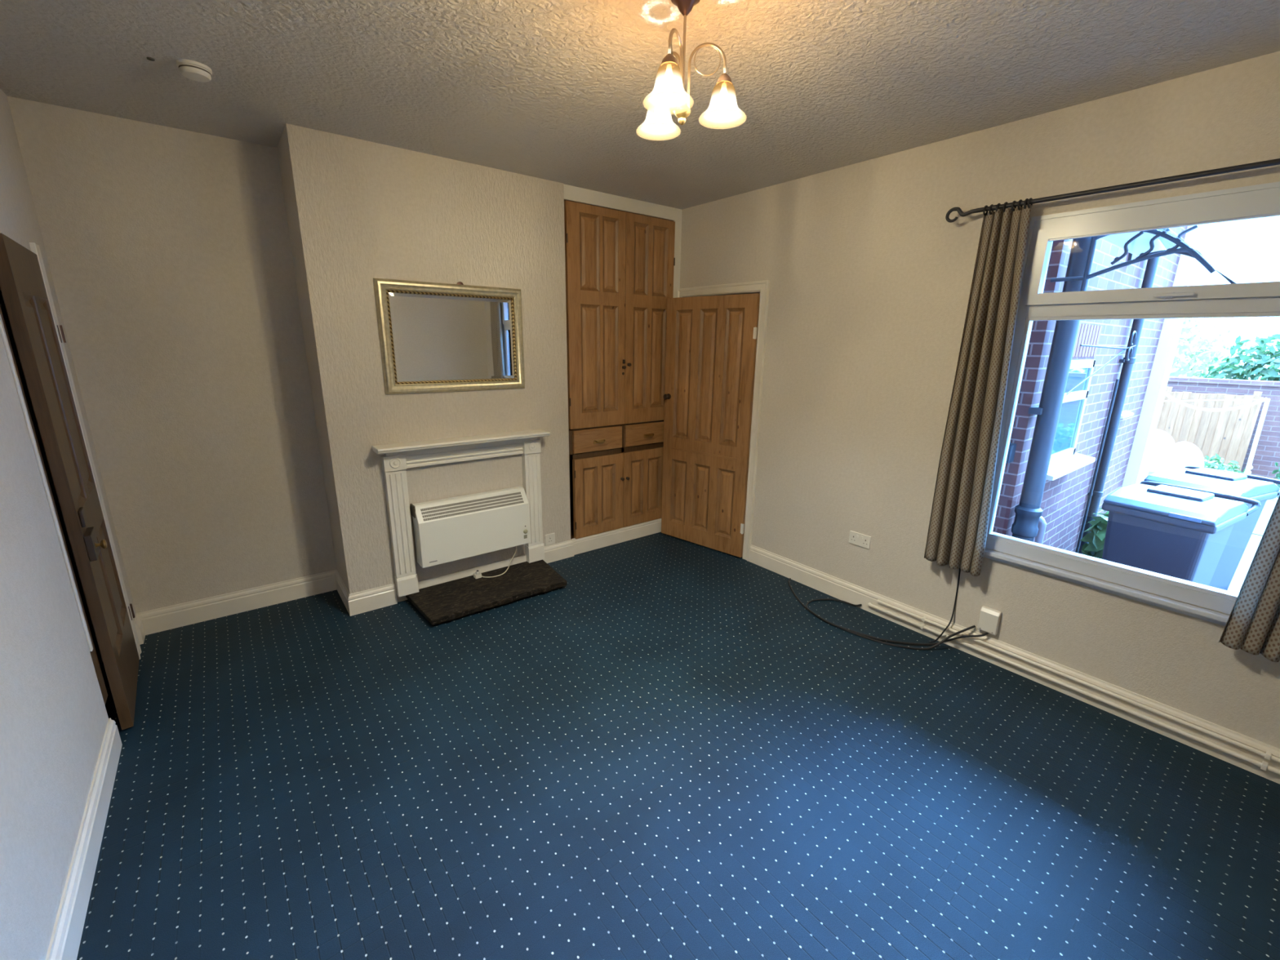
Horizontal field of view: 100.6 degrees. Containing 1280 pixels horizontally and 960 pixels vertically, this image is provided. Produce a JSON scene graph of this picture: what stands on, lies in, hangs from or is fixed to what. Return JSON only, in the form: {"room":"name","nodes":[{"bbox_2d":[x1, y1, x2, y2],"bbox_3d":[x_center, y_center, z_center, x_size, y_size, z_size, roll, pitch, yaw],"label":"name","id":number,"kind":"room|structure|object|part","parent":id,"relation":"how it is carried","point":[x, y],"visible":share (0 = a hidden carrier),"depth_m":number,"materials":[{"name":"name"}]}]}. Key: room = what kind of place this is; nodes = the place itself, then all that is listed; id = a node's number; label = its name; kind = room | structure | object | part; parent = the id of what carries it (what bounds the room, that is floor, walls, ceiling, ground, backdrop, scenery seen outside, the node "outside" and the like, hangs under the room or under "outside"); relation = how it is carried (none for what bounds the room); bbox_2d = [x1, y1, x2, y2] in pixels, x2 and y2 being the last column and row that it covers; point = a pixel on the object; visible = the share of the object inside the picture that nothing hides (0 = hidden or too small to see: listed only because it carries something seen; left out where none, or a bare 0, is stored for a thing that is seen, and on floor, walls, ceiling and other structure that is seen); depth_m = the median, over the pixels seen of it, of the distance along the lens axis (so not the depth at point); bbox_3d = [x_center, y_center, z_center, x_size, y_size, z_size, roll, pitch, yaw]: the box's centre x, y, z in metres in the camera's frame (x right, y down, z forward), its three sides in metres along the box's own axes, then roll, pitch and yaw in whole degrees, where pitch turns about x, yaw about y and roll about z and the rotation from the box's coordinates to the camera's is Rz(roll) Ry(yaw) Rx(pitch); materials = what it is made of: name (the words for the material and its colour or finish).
{"room":"living room","nodes":[
{"label":"living room","id":0,"kind":"room"},
{"bbox_2d":[0,88,136,959],"bbox_3d":[-1.601,0.079,0.928,0.300,2.745,5.120,-10,18,-37],"label":"wall","id":1,"kind":"structure","parent":0,"point":[54,717],"depth_m":1.69,"materials":[{"name":"beige paint"}]},
{"bbox_2d":[0,306,107,705],"bbox_3d":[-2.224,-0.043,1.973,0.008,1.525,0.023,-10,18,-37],"label":"trim","id":2,"kind":"structure","parent":1,"relation":"attached to","point":[2,331],"depth_m":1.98,"materials":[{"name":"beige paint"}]},
{"bbox_2d":[0,232,139,729],"bbox_3d":[-2.499,0.037,2.412,0.094,2.030,0.792,-12,19,-39],"label":"door","id":3,"kind":"structure","parent":1,"relation":"in","point":[22,286],"depth_m":2.22,"materials":[{"name":"brown wood"}]},
{"bbox_3d":[-2.265,0.272,2.219,0.056,0.042,0.042,-12,19,-39],"label":"knob","id":4,"kind":"part","parent":3,"relation":"part of","materials":[{"name":"gold metal"}]},
{"bbox_2d":[45,717,122,959],"bbox_3d":[-1.133,1.437,0.908,0.018,0.140,3.550,-10,18,-37],"label":"baseboard","id":5,"kind":"structure","parent":1,"relation":"attached to","point":[65,940],"depth_m":1.70,"materials":[{"name":"beige paint"}]},
{"bbox_2d":[28,242,141,659],"bbox_3d":[-2.727,-0.048,2.645,0.020,2.090,0.095,-10,18,-37],"label":"trim","id":6,"kind":"structure","parent":1,"relation":"attached to","point":[34,248],"depth_m":2.60,"materials":[{"name":"beige paint"}]},
{"bbox_2d":[7,96,336,613],"bbox_3d":[-2.572,-0.522,3.175,1.038,2.745,0.260,-10,18,-37],"label":"wall","id":7,"kind":"structure","parent":0,"point":[168,250],"depth_m":2.98,"materials":[{"name":"beige paint"}]},
{"bbox_2d":[277,123,570,602],"bbox_3d":[-1.397,-0.665,3.786,1.605,2.745,0.720,-10,18,-37],"label":"wall","id":8,"kind":"structure","parent":0,"point":[359,211],"depth_m":3.28,"materials":[{"name":"beige paint"}]},
{"bbox_2d":[133,569,397,644],"bbox_3d":[-2.262,0.795,3.300,1.292,0.140,0.478,-10,18,-37],"label":"baseboard","id":9,"kind":"structure","parent":8,"relation":"attached to","point":[159,620],"depth_m":3.38,"materials":[{"name":"beige paint"}]},
{"bbox_2d":[373,278,524,394],"bbox_3d":[-1.171,-0.914,3.408,0.920,0.683,0.030,-10,18,-37],"label":"wall mirror","id":10,"kind":"object","parent":8,"relation":"attached to","point":[435,337],"visible":1,"depth_m":3.38,"materials":[{"name":"metal"}]},
{"bbox_2d":[388,292,514,382],"bbox_3d":[-1.178,-0.907,3.417,0.780,0.525,0.006,-10,18,-37],"label":"mirror glass","id":11,"kind":"object","parent":10,"relation":"attached to","point":[433,336],"depth_m":3.39,"materials":[{"name":"grey"}]},
{"bbox_2d":[372,429,550,597],"bbox_3d":[-1.146,0.208,3.655,1.146,1.004,0.150,-10,18,-37],"label":"surround","id":12,"kind":"object","parent":8,"relation":"attached to","point":[397,458],"visible":1,"depth_m":3.48,"materials":[{"name":"white wood"}]},
{"bbox_2d":[372,429,550,454],"bbox_3d":[-1.139,-0.262,3.532,1.146,0.032,0.150,-10,18,-37],"label":"mantel shelf","id":13,"kind":"object","parent":12,"relation":"attached to","point":[393,448],"depth_m":3.45,"materials":[{"name":"white wood"}]},
{"bbox_2d":[410,486,530,578],"bbox_3d":[-1.150,0.403,3.698,0.773,0.611,0.161,-10,18,-37],"label":"heater","id":14,"kind":"object","parent":8,"relation":"attached to","point":[446,530],"visible":1,"depth_m":3.60,"materials":[{"name":"white metal"}]},
{"bbox_2d":[420,492,524,521],"bbox_3d":[-1.121,0.175,3.609,0.695,0.070,0.052,-10,18,-37],"label":"grille","id":15,"kind":"object","parent":14,"relation":"attached to","point":[460,508],"depth_m":3.59,"materials":[{"name":"white metal"}]},
{"bbox_2d":[417,554,526,589],"bbox_3d":[-1.190,0.655,3.832,0.830,0.057,0.012,-10,18,-37],"label":"baseboard","id":16,"kind":"structure","parent":8,"relation":"attached to","point":[503,563],"depth_m":3.80,"materials":[{"name":"beige paint"}]},
{"bbox_2d":[544,533,555,546],"bbox_3d":[-0.706,0.466,4.173,0.086,0.090,0.012,-10,18,-37],"label":"socket","id":17,"kind":"object","parent":8,"relation":"attached to","point":[549,538],"visible":1,"depth_m":4.17,"materials":[{"name":"beige plastic"}]},
{"bbox_2d":[0,0,1279,209],"bbox_3d":[0.011,-1.616,1.773,4.344,0.150,5.120,-10,18,-37],"label":"ceiling","id":18,"kind":"structure","parent":0,"point":[557,91],"depth_m":2.09,"materials":[{"name":"paint"}]},
{"bbox_2d":[146,57,155,61],"bbox_3d":[-1.908,-1.641,2.072,0.024,0.005,0.024,-10,18,-37],"label":"plug","id":19,"kind":"object","parent":18,"relation":"attached to","point":[151,59],"visible":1,"depth_m":2.07,"materials":[{"name":"black plastic"}]},
{"bbox_2d":[175,58,212,82],"bbox_3d":[-1.786,-1.637,2.133,0.112,0.040,0.112,-10,18,-37],"label":"smoke detector","id":20,"kind":"object","parent":18,"relation":"attached to","point":[191,69],"visible":1,"depth_m":2.11,"materials":[{"name":"beige plastic"}]},
{"bbox_2d":[647,0,736,125],"bbox_3d":[0.119,-1.329,1.691,0.365,0.360,0.368,-10,18,-37],"label":"ceiling light","id":21,"kind":"object","parent":18,"relation":"attached to","point":[669,74],"visible":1,"depth_m":1.67,"materials":[{"name":"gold metal"}]},
{"bbox_3d":[0.064,-1.243,1.812,0.153,0.104,0.153,-10,18,-37],"label":"lamp shade","id":22,"kind":"part","parent":21,"relation":"part of","materials":[{"name":"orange glass"}]},
{"bbox_3d":[0.064,-1.254,1.809,0.035,0.076,0.035,-10,18,-37],"label":"bulb","id":23,"kind":"part","parent":21,"relation":"part of","materials":[{"name":"white glass"}]},
{"bbox_3d":[0.086,-1.196,1.589,0.035,0.076,0.035,-10,18,-37],"label":"bulb","id":24,"kind":"part","parent":21,"relation":"part of","materials":[{"name":"white glass"}]},
{"bbox_3d":[0.086,-1.185,1.592,0.153,0.104,0.153,-10,18,-37],"label":"lamp shade","id":25,"kind":"part","parent":21,"relation":"part of","materials":[{"name":"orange glass"}]},
{"bbox_3d":[0.096,-1.299,1.749,0.008,0.182,0.120,-9,18,-33],"label":"arm","id":26,"kind":"part","parent":21,"relation":"part of","materials":[{"name":"silver metal"}]},
{"bbox_3d":[0.109,-1.266,1.624,0.008,0.183,0.120,7,16,22],"label":"arm","id":27,"kind":"part","parent":21,"relation":"part of","materials":[{"name":"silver metal"}]},
{"bbox_3d":[0.138,-1.316,1.681,0.009,0.270,0.009,12,18,35],"label":"rod","id":28,"kind":"part","parent":21,"relation":"part of","materials":[{"name":"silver metal"}]},
{"bbox_3d":[0.212,-1.281,1.687,0.120,0.183,0.008,2,15,3],"label":"arm","id":29,"kind":"part","parent":21,"relation":"part of","materials":[{"name":"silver metal"}]},
{"bbox_3d":[0.267,-1.222,1.699,0.035,0.076,0.035,-10,18,-37],"label":"bulb","id":30,"kind":"part","parent":21,"relation":"part of","materials":[{"name":"white glass"}]},
{"bbox_3d":[0.267,-1.212,1.702,0.153,0.104,0.153,-10,18,-37],"label":"lamp shade","id":31,"kind":"part","parent":21,"relation":"part of","materials":[{"name":"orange glass"}]},
{"bbox_2d":[76,532,1279,959],"bbox_3d":[-0.100,1.198,2.451,4.164,0.150,5.120,-10,18,-37],"label":"floor","id":32,"kind":"structure","parent":0,"point":[660,752],"depth_m":2.05,"materials":[{"name":"teal carpet"}]},
{"bbox_2d":[405,560,566,625],"bbox_3d":[-1.023,0.757,3.676,1.006,0.058,0.491,-10,18,-37],"label":"hearth stone","id":33,"kind":"object","parent":32,"relation":"on","point":[440,603],"visible":0.98,"depth_m":3.60,"materials":[{"name":"black stone"}]},
{"bbox_2d":[542,199,675,563],"bbox_3d":[-0.335,-0.764,4.405,1.384,2.652,0.446,-10,18,-37],"label":"tall cabinet","id":34,"kind":"object","parent":32,"relation":"on","point":[620,264],"depth_m":4.26,"materials":[{"name":"brown wood"}]},
{"bbox_3d":[-0.331,-1.205,4.057,0.516,1.602,0.034,-10,18,-37],"label":"door","id":35,"kind":"part","parent":34,"relation":"part of","materials":[{"name":"brown wood"}]},
{"bbox_3d":[-0.410,-0.351,4.377,0.464,0.182,0.260,-10,18,-37],"label":"drawer","id":36,"kind":"part","parent":34,"relation":"part of","materials":[{"name":"brown wood"}]},
{"bbox_3d":[-0.340,0.125,4.412,0.478,0.660,0.034,-10,18,-37],"label":"door","id":37,"kind":"part","parent":34,"relation":"part of","materials":[{"name":"brown wood"}]},
{"bbox_3d":[-0.316,-0.309,4.273,0.110,0.030,0.032,-10,18,-37],"label":"drawer pull","id":38,"kind":"part","parent":34,"relation":"part of","materials":[{"name":"gold metal"}]},
{"bbox_2d":[563,183,682,297],"bbox_3d":[-0.245,-0.835,4.497,1.111,2.745,0.428,-10,18,-37],"label":"trim","id":39,"kind":"structure","parent":34,"relation":"attached to","point":[574,193],"depth_m":4.05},
{"bbox_3d":[0.040,0.055,4.702,0.479,0.660,0.034,-10,18,-37],"label":"door","id":40,"kind":"part","parent":34,"relation":"part of","materials":[{"name":"brown wood"}]},
{"bbox_3d":[-0.019,-0.424,4.674,0.454,0.182,0.260,-10,18,-37],"label":"drawer","id":41,"kind":"part","parent":34,"relation":"part of","materials":[{"name":"brown wood"}]},
{"bbox_3d":[0.086,-0.383,4.578,0.110,0.030,0.032,-10,18,-37],"label":"drawer pull","id":42,"kind":"part","parent":34,"relation":"part of","materials":[{"name":"gold metal"}]},
{"bbox_3d":[0.069,-1.279,4.361,0.492,1.602,0.034,-10,18,-37],"label":"door","id":43,"kind":"part","parent":34,"relation":"part of","materials":[{"name":"brown wood"}]},
{"bbox_2d":[787,577,975,650],"bbox_3d":[1.370,0.806,3.380,0.365,0.183,1.238,-10,18,-37],"label":"cable","id":44,"kind":"object","parent":32,"relation":"on","point":[790,587],"visible":1,"depth_m":3.10,"materials":[{"name":"black rubber"}]},
{"bbox_2d":[805,598,988,645],"bbox_3d":[1.481,0.847,3.230,0.365,0.182,1.008,-10,18,-37],"label":"cable","id":45,"kind":"object","parent":32,"relation":"on","point":[822,599],"visible":0.99,"depth_m":3.18,"materials":[{"name":"black rubber"}]},
{"bbox_2d":[928,568,960,642],"bbox_3d":[1.770,0.669,3.049,0.115,0.617,0.042,1,15,1],"label":"cable","id":46,"kind":"object","parent":32,"relation":"on","point":[953,613],"visible":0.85,"depth_m":3.07,"materials":[{"name":"black rubber"}]},
{"bbox_2d":[680,50,1279,748],"bbox_3d":[1.513,-0.496,3.296,0.120,2.745,5.120,-10,18,-37],"label":"wall","id":47,"kind":"structure","parent":0,"point":[868,273],"depth_m":3.02,"materials":[{"name":"beige paint"}]},
{"bbox_2d":[661,293,759,557],"bbox_3d":[0.517,-0.425,4.324,0.848,2.035,0.091,14,19,40],"label":"door","id":48,"kind":"structure","parent":47,"relation":"in","point":[710,354],"depth_m":4.30,"materials":[{"name":"brown wood"}]},
{"bbox_3d":[0.226,-0.705,4.498,0.048,0.048,0.055,14,19,40],"label":"knob","id":49,"kind":"part","parent":48,"relation":"part of","materials":[{"name":"brown metal"}]},
{"bbox_2d":[677,280,769,561],"bbox_3d":[0.601,-0.477,4.381,0.022,2.135,0.955,-10,18,-37],"label":"trim","id":50,"kind":"structure","parent":47,"relation":"attached to","point":[763,286],"depth_m":4.03,"materials":[{"name":"beige paint"}]},
{"bbox_2d":[691,291,759,297],"bbox_3d":[0.656,-0.454,4.432,0.120,2.066,0.817,-10,18,-37],"label":"trim","id":51,"kind":"structure","parent":47,"relation":"attached to","point":[753,292],"depth_m":4.01,"materials":[{"name":"beige paint"}]},
{"bbox_2d":[848,530,871,549],"bbox_3d":[1.443,0.393,3.493,0.012,0.086,0.146,-10,18,-37],"label":"double socket","id":52,"kind":"object","parent":47,"relation":"attached to","point":[855,538],"visible":1,"depth_m":3.49,"materials":[{"name":"beige plastic"}]},
{"bbox_2d":[977,605,1001,635],"bbox_3d":[1.926,0.776,2.932,0.036,0.136,0.092,-10,18,-37],"label":"junction box","id":53,"kind":"object","parent":47,"relation":"attached to","point":[988,621],"visible":1,"depth_m":2.92,"materials":[{"name":"beige plastic"}]},
{"bbox_2d":[748,544,1279,784],"bbox_3d":[1.889,0.925,3.030,0.018,0.140,3.263,-10,18,-37],"label":"baseboard","id":54,"kind":"structure","parent":47,"relation":"attached to","point":[835,587],"depth_m":2.77,"materials":[{"name":"beige paint"}]},
{"bbox_2d":[867,602,1279,775],"bbox_3d":[2.183,1.044,2.638,0.035,0.027,2.236,-10,18,-37],"label":"pipe","id":55,"kind":"object","parent":47,"relation":"attached to","point":[1264,766],"visible":1,"depth_m":2.56,"materials":[{"name":"beige paint"}]},
{"bbox_2d":[876,599,1279,763],"bbox_3d":[2.203,1.003,2.606,0.031,0.023,2.179,-10,18,-37],"label":"pipe","id":56,"kind":"object","parent":47,"relation":"attached to","point":[1267,755],"visible":1,"depth_m":2.54,"materials":[{"name":"white metal"}]},
{"bbox_2d":[945,158,1279,222],"bbox_3d":[2.207,-1.163,2.019,0.123,0.071,1.952,-10,18,-37],"label":"pole","id":57,"kind":"object","parent":47,"relation":"attached to","point":[1273,162],"visible":0.98,"depth_m":2.23,"materials":[{"name":"grey metal"}]},
{"bbox_2d":[924,204,1031,576],"bbox_3d":[1.758,-0.401,2.751,0.092,1.833,0.294,-10,18,-37],"label":"curtain","id":58,"kind":"object","parent":57,"relation":"hanging from","point":[957,535],"visible":1,"depth_m":2.74,"materials":[{"name":"grey fabric"}]},
{"bbox_2d":[1218,494,1279,662],"bbox_3d":[2.501,-0.168,1.841,0.077,1.803,0.327,-9,18,-34],"label":"curtain","id":59,"kind":"object","parent":57,"relation":"hanging from","point":[1252,626],"visible":1,"depth_m":2.08,"materials":[{"name":"grey fabric"}]},
{"bbox_2d":[983,181,1279,626],"bbox_3d":[2.310,-0.334,2.447,0.408,1.722,1.260,-10,18,-37],"label":"window","id":60,"kind":"structure","parent":47,"relation":"in","point":[1248,300],"depth_m":2.35,"materials":[{"name":"white plastic"}]},
{"bbox_3d":[2.182,0.500,2.540,0.060,0.049,1.153,-10,18,-37],"label":"sill","id":61,"kind":"part","parent":60,"relation":"part of","materials":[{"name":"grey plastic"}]},
{"bbox_3d":[2.217,-0.915,2.183,0.071,0.338,1.015,-10,18,-37],"label":"fanlight sash","id":62,"kind":"part","parent":60,"relation":"part of","materials":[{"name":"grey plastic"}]},
{"bbox_3d":[2.189,-0.760,2.180,0.022,0.022,0.120,-10,18,-37],"label":"handle","id":63,"kind":"part","parent":60,"relation":"part of","materials":[{"name":"grey plastic"}]},
{"label":"outside","id":64,"kind":"structure","parent":0,"visible":0},
{"bbox_2d":[1143,471,1279,591],"bbox_3d":[7.776,0.328,7.099,13.700,0.200,12.000,-10,18,-37],"label":"ground","id":65,"kind":"structure","parent":64,"point":[1243,566],"depth_m":5.05,"materials":[{"name":"concrete"}]},
{"bbox_2d":[992,226,1187,552],"bbox_3d":[2.615,-1.738,5.627,3.390,4.600,3.820,-10,18,-37],"label":"wall","id":66,"kind":"structure","parent":65,"relation":"on","point":[1064,499],"depth_m":4.21,"materials":[{"name":"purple brick"}]},
{"bbox_2d":[1005,443,1016,462],"bbox_3d":[2.367,-0.178,3.441,0.077,0.120,0.085,-10,18,-37],"label":"air vent","id":67,"kind":"object","parent":66,"relation":"in","point":[1011,450],"visible":0.44,"depth_m":3.40,"materials":[{"name":"grey plastic"}]},
{"bbox_2d":[1034,515,1046,544],"bbox_3d":[2.818,0.607,3.850,0.047,0.746,0.105,-10,18,-37],"label":"pipe","id":68,"kind":"object","parent":66,"relation":"attached to","point":[1042,525],"visible":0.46,"depth_m":3.75,"materials":[{"name":"grey plastic"}]},
{"bbox_2d":[1011,236,1097,542],"bbox_3d":[2.549,-1.184,3.106,0.180,4.600,0.157,-10,18,-37],"label":"pipe","id":69,"kind":"object","parent":66,"relation":"attached to","point":[1028,512],"visible":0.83,"depth_m":3.26,"materials":[{"name":"grey"}]},
{"bbox_2d":[1045,359,1095,480],"bbox_3d":[3.083,-0.451,3.772,1.010,0.780,0.150,-10,18,-37],"label":"window","id":70,"kind":"structure","parent":66,"relation":"in","point":[1064,460],"depth_m":3.86,"materials":[{"name":"grey plastic"}]},
{"bbox_3d":[3.084,-0.100,3.855,1.010,0.059,0.130,-10,18,-37],"label":"sill","id":71,"kind":"part","parent":70,"relation":"part of","materials":[{"name":"beige"}]},
{"bbox_3d":[3.036,-0.488,3.791,0.710,0.600,0.008,-10,18,-37],"label":"pane","id":72,"kind":"part","parent":70,"relation":"part of","materials":[{"name":"clear glass"}]},
{"bbox_2d":[1072,323,1102,356],"bbox_3d":[3.046,-0.964,3.677,0.887,0.220,0.016,-10,18,-37],"label":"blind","id":73,"kind":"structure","parent":66,"relation":"attached to","point":[1087,334],"depth_m":3.75,"materials":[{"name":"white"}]},
{"bbox_2d":[1075,378,1119,553],"bbox_3d":[4.010,-0.049,4.679,0.020,1.650,0.020,-3,15,-15],"label":"cable conduit","id":74,"kind":"object","parent":66,"relation":"attached to","point":[1117,382],"visible":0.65,"depth_m":4.65,"materials":[{"name":"grey"}]},
{"bbox_2d":[1066,330,1136,395],"bbox_3d":[3.253,-0.824,3.765,0.778,0.461,0.054,-5,16,-23],"label":"wall bracket","id":75,"kind":"object","parent":66,"relation":"attached to","point":[1134,333],"visible":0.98,"depth_m":3.80,"materials":[{"name":"grey metal"}]},
{"bbox_2d":[1078,228,1166,554],"bbox_3d":[4.098,-1.288,4.379,0.140,4.200,0.087,-10,18,-37],"label":"downpipe","id":76,"kind":"object","parent":66,"relation":"attached to","point":[1152,264],"visible":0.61,"depth_m":4.53,"materials":[{"name":"grey"}]},
{"bbox_2d":[1120,410,1133,418],"bbox_3d":[4.424,-0.591,4.854,0.400,0.060,0.060,-10,18,-37],"label":"stone sill","id":77,"kind":"structure","parent":66,"relation":"attached to","point":[1125,414],"depth_m":4.84,"materials":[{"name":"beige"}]},
{"bbox_2d":[1127,252,1133,261],"bbox_3d":[3.743,-1.722,3.889,0.180,0.239,0.220,-10,18,-37],"label":"wall lamp","id":78,"kind":"object","parent":66,"relation":"attached to","point":[1131,256],"visible":0.02,"depth_m":3.97,"materials":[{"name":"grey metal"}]},
{"bbox_2d":[1050,225,1238,291],"bbox_3d":[3.007,-1.245,3.127,1.170,0.360,0.668,-10,18,-37],"label":"canopy","id":79,"kind":"object","parent":66,"relation":"attached to","point":[1148,244],"visible":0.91,"depth_m":2.92,"materials":[{"name":"grey metal"}]},
{"bbox_2d":[1080,507,1109,559],"bbox_3d":[3.911,0.520,4.447,0.536,0.703,0.366,-10,18,-37],"label":"leafy shrub","id":80,"kind":"object","parent":65,"relation":"on","point":[1095,548],"visible":0.24,"depth_m":4.38,"materials":[{"name":"green plant"}]},
{"bbox_2d":[1142,428,1174,480],"bbox_3d":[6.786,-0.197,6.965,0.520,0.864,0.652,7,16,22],"label":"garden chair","id":81,"kind":"object","parent":65,"relation":"on","point":[1162,441],"visible":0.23,"depth_m":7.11,"materials":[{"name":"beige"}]},
{"bbox_3d":[6.474,0.068,6.855,0.110,0.397,0.040,-5,16,-21],"label":"leg","id":82,"kind":"part","parent":81,"relation":"part of","materials":[{"name":"beige plastic"}]},
{"bbox_3d":[6.755,-0.148,6.905,0.460,0.030,0.440,7,16,22],"label":"seat","id":83,"kind":"part","parent":81,"relation":"part of","materials":[{"name":"beige plastic"}]},
{"bbox_3d":[6.893,-0.447,7.149,0.480,0.471,0.126,7,16,22],"label":"backrest","id":84,"kind":"part","parent":81,"relation":"part of","materials":[{"name":"beige plastic"}]},
{"bbox_2d":[1121,223,1208,487],"bbox_3d":[5.122,-1.700,5.420,0.300,4.500,0.600,-10,18,-37],"label":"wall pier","id":85,"kind":"structure","parent":65,"relation":"on","point":[1187,268],"depth_m":5.30,"materials":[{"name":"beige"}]},
{"bbox_2d":[1101,480,1261,586],"bbox_3d":[3.369,0.575,3.453,0.692,1.045,0.579,-8,17,-29],"label":"wheelie bin","id":86,"kind":"object","parent":65,"relation":"on","point":[1182,532],"visible":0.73,"depth_m":3.22,"materials":[{"name":"grey"}]},
{"bbox_3d":[3.345,0.131,3.320,0.608,0.080,0.510,-8,17,-29],"label":"lid","id":87,"kind":"part","parent":86,"relation":"part of","materials":[{"name":"grey"}]},
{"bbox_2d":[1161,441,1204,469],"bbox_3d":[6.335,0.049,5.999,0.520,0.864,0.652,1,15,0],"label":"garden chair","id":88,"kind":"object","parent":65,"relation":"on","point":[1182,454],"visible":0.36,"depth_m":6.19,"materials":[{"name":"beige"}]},
{"bbox_2d":[1155,386,1263,472],"bbox_3d":[8.625,-0.892,8.847,0.112,1.300,2.096,-10,18,-37],"label":"fence","id":89,"kind":"object","parent":65,"relation":"on","point":[1227,434],"visible":0.3,"depth_m":8.31,"materials":[{"name":"beige wood"}]},
{"bbox_3d":[8.643,-0.893,8.851,0.080,1.300,0.080,-10,18,-37],"label":"post","id":90,"kind":"part","parent":89,"relation":"part of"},
{"bbox_3d":[9.241,-0.692,8.114,0.080,1.300,0.080,-10,18,-37],"label":"post","id":91,"kind":"part","parent":89,"relation":"part of","materials":[{"name":"beige wood"}]},
{"bbox_2d":[1168,317,1251,377],"bbox_3d":[11.104,-2.657,11.743,1.983,3.499,3.140,-4,15,-17],"label":"leafy tree","id":92,"kind":"object","parent":65,"relation":"on","point":[1206,352],"visible":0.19,"depth_m":10.85,"materials":[{"name":"green plant"}]},
{"bbox_2d":[1143,466,1279,593],"bbox_3d":[4.140,0.453,3.961,0.692,1.045,0.579,-6,16,-23],"label":"wheelie bin","id":93,"kind":"object","parent":65,"relation":"on","point":[1261,489],"visible":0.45,"depth_m":3.75,"materials":[{"name":"grey plastic"}]},
{"bbox_3d":[4.114,0.008,3.831,0.608,0.080,0.510,-6,16,-23],"label":"lid","id":94,"kind":"part","parent":93,"relation":"part of","materials":[{"name":"grey"}]},
{"bbox_2d":[1166,376,1279,479],"bbox_3d":[9.037,-0.942,8.763,0.310,1.450,9.500,-10,18,-37],"label":"wall","id":95,"kind":"structure","parent":65,"relation":"on","point":[1267,452],"depth_m":8.10,"materials":[{"name":"brick"}]},
{"bbox_2d":[1203,453,1245,473],"bbox_3d":[8.228,-0.113,7.674,0.921,0.501,0.756,-10,18,-37],"label":"shrub","id":96,"kind":"object","parent":65,"relation":"on","point":[1213,464],"visible":0.2,"depth_m":7.51,"materials":[{"name":"green plant"}]},
{"bbox_2d":[1196,333,1279,381],"bbox_3d":[10.965,-1.409,8.783,2.757,2.485,1.597,9,17,30],"label":"leafy tree","id":97,"kind":"object","parent":65,"relation":"on","point":[1229,366],"visible":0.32,"depth_m":9.04,"materials":[{"name":"green plant"}]},
{"bbox_2d":[1252,511,1271,535],"bbox_3d":[7.325,0.569,5.746,1.300,0.006,1.600,-10,18,-37],"label":"ground patch","id":98,"kind":"structure","parent":65,"relation":"on","point":[1260,528],"depth_m":6.01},
{"bbox_2d":[1244,398,1270,474],"bbox_3d":[6.988,-0.233,6.078,0.036,1.380,0.065,-10,18,-37],"label":"post","id":99,"kind":"object","parent":98,"relation":"on","point":[1249,465],"visible":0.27,"depth_m":6.01,"materials":[{"name":"beige wood"}]},
{"bbox_2d":[1162,399,1260,401],"bbox_3d":[6.722,-0.947,6.321,0.010,0.122,0.957,-10,18,-36],"label":"rail","id":100,"kind":"object","parent":99,"relation":"attached to","point":[1227,399],"visible":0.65,"depth_m":6.22,"materials":[{"name":"beige wood"}]},
{"bbox_2d":[1164,391,1266,411],"bbox_3d":[6.691,-0.968,6.291,0.034,0.298,0.977,-10,18,-37],"label":"fence top","id":101,"kind":"object","parent":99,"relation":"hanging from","point":[1166,394],"visible":0.87,"depth_m":6.25,"materials":[{"name":"beige wood"}]},
{"bbox_2d":[1271,462,1279,487],"bbox_3d":[8.852,0.001,6.887,0.893,0.902,0.885,-10,18,-37],"label":"shrub","id":102,"kind":"object","parent":65,"relation":"on","point":[1277,475],"visible":0.7,"depth_m":7.23,"materials":[{"name":"green plant"}]}
]}

